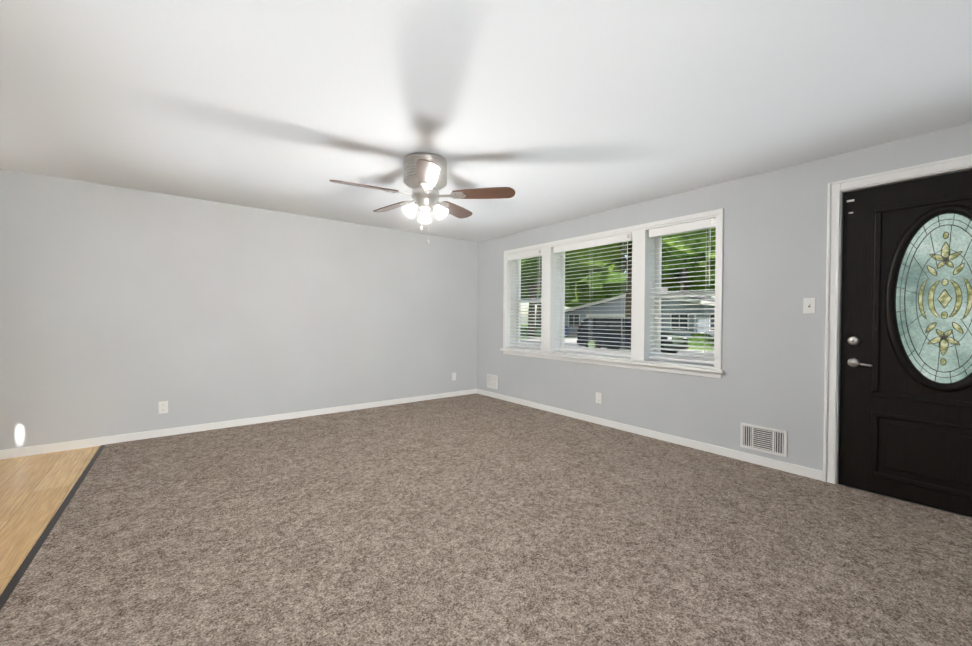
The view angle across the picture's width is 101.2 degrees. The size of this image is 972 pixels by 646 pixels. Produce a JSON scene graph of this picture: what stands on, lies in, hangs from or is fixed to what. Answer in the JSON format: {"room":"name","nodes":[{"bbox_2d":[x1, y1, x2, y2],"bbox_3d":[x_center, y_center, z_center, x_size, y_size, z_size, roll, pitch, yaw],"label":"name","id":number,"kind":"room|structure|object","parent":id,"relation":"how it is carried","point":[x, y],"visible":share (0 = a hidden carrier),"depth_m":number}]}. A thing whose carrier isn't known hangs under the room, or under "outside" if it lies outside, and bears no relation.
{"room":"living room","nodes":[
{"label":"living room","id":0,"kind":"room"},
{"bbox_2d":[0,445,104,610],"bbox_3d":[-2.555,1.204,-0.865,4.109,0.014,8.505,0,1,-38],"label":"floor","id":1,"kind":"structure","parent":0,"point":[37,492],"depth_m":2.62},
{"bbox_2d":[0,169,477,449],"bbox_3d":[-3.633,-0.070,3.827,8.690,2.440,0.240,0,1,-38],"label":"wall","id":2,"kind":"structure","parent":0,"point":[123,310],"depth_m":4.19},
{"bbox_2d":[158,401,167,413],"bbox_3d":[-3.232,0.846,3.999,0.074,0.120,0.008,0,1,-38],"label":"electrical outlet","id":3,"kind":"object","parent":2,"relation":"attached to","point":[162,406],"visible":1,"depth_m":4.00},
{"bbox_2d":[0,389,475,459],"bbox_3d":[-3.456,1.107,3.823,8.420,0.088,0.015,0,1,-38],"label":"baseboard","id":4,"kind":"structure","parent":2,"relation":"attached to","point":[92,442],"depth_m":4.16},
{"bbox_2d":[452,373,455,380],"bbox_3d":[-0.493,0.825,6.149,0.074,0.120,0.008,0,1,-38],"label":"electrical outlet","id":5,"kind":"object","parent":2,"relation":"attached to","point":[453,376],"visible":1,"depth_m":6.14},
{"bbox_2d":[0,393,971,645],"bbox_3d":[0.692,1.196,1.684,4.537,0.016,8.505,0,1,-38],"label":"floor carpet","id":6,"kind":"object","parent":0,"point":[475,519],"visible":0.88,"depth_m":2.11},
{"bbox_2d":[0,0,971,241],"bbox_3d":[-0.830,-1.292,0.447,8.930,0.120,8.985,0,1,-38],"label":"ceiling","id":7,"kind":"structure","parent":0,"point":[549,112],"depth_m":2.18},
{"bbox_2d":[329,152,514,243],"bbox_3d":[-0.513,-0.937,3.118,1.328,0.646,1.321,0,1,-38],"label":"ceiling fan","id":8,"kind":"object","parent":7,"relation":"attached to","point":[425,177],"visible":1,"depth_m":3.02},
{"bbox_2d":[477,122,971,470],"bbox_3d":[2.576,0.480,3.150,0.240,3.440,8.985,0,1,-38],"label":"wall","id":9,"kind":"structure","parent":0,"point":[774,275],"depth_m":3.41},
{"bbox_2d":[487,374,497,388],"bbox_3d":[0.095,0.897,6.108,0.012,0.205,0.250,0,1,-38],"label":"wall plate","id":10,"kind":"object","parent":9,"relation":"in","point":[492,381],"visible":1,"depth_m":6.10},
{"bbox_2d":[596,392,600,403],"bbox_3d":[1.291,0.860,4.586,0.008,0.120,0.074,0,1,-38],"label":"outlet","id":11,"kind":"object","parent":9,"relation":"attached to","point":[598,397],"visible":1,"depth_m":4.58},
{"bbox_2d":[500,208,724,378],"bbox_3d":[1.266,-0.281,4.785,0.300,1.513,3.025,0,1,-38],"label":"triple window","id":12,"kind":"structure","parent":9,"relation":"in","point":[642,281],"depth_m":4.23},
{"bbox_2d":[508,249,541,348],"bbox_3d":[0.557,-0.324,5.604,0.080,1.328,0.676,0,1,-38],"label":"window blind","id":13,"kind":"object","parent":12,"relation":"attached to","point":[534,253],"visible":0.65,"depth_m":5.59},
{"bbox_2d":[553,233,631,356],"bbox_3d":[1.236,-0.309,4.739,0.080,1.328,1.116,0,1,-38],"label":"window blind","id":14,"kind":"object","parent":12,"relation":"attached to","point":[623,238],"visible":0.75,"depth_m":4.69},
{"bbox_2d":[649,218,715,363],"bbox_3d":[1.901,-0.295,3.892,0.080,1.328,0.651,0,1,-38],"label":"window blind","id":15,"kind":"object","parent":12,"relation":"attached to","point":[710,223],"visible":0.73,"depth_m":3.86},
{"bbox_2d":[476,389,822,480],"bbox_3d":[1.193,1.129,4.708,0.014,0.088,4.336,0,1,-38],"label":"baseboard","id":16,"kind":"structure","parent":9,"relation":"attached to","point":[698,445],"depth_m":3.84},
{"bbox_2d":[740,423,786,456],"bbox_3d":[2.293,0.964,3.308,0.012,0.210,0.330,0,1,-38],"label":"air vent","id":17,"kind":"object","parent":9,"relation":"in","point":[768,440],"visible":1,"depth_m":3.30},
{"bbox_2d":[803,298,815,312],"bbox_3d":[2.478,-0.134,3.064,0.018,0.120,0.074,0,1,-38],"label":"light switch","id":18,"kind":"object","parent":9,"relation":"attached to","point":[808,305],"visible":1,"depth_m":3.06},
{"bbox_2d":[823,154,971,517],"bbox_3d":[2.994,0.089,2.623,0.292,2.241,1.134,0,1,-38],"label":"door frame","id":19,"kind":"structure","parent":9,"relation":"attached to","point":[837,190],"depth_m":2.94},
{"bbox_2d":[839,170,971,516],"bbox_3d":[2.912,0.123,2.559,0.109,2.144,0.970,0,1,-38],"label":"entry door","id":20,"kind":"structure","parent":9,"relation":"in","point":[905,433],"depth_m":2.67},
{"label":"outside","id":21,"kind":"structure","parent":0,"visible":0},
{"bbox_2d":[520,325,713,350],"bbox_3d":[33.474,1.385,57.864,115.890,0.300,130.000,0,1,-38],"label":"lawn","id":22,"kind":"structure","parent":21,"point":[710,349],"depth_m":33.71},
{"bbox_2d":[520,228,715,345],"bbox_3d":[8.075,-10.024,42.688,52.308,22.540,73.865,0,1,-38],"label":"trees","id":23,"kind":"object","parent":22,"relation":"on","point":[621,287],"depth_m":32.26},
{"bbox_2d":[565,288,714,339],"bbox_3d":[17.457,-0.952,36.226,15.000,4.650,17.800,0,1,-38],"label":"house","id":24,"kind":"structure","parent":22,"relation":"on","point":[616,309],"depth_m":31.02},
{"bbox_2d":[520,337,713,355],"bbox_3d":[-1.951,1.260,30.056,25.760,0.100,130.000,0,1,-38],"label":"road","id":25,"kind":"structure","parent":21,"point":[572,342],"depth_m":23.87},
{"bbox_2d":[577,317,687,352],"bbox_3d":[6.784,0.582,18.974,2.300,1.760,4.780,0,1,-38],"label":"suv","id":26,"kind":"object","parent":25,"relation":"on","point":[613,324],"depth_m":18.71}
]}

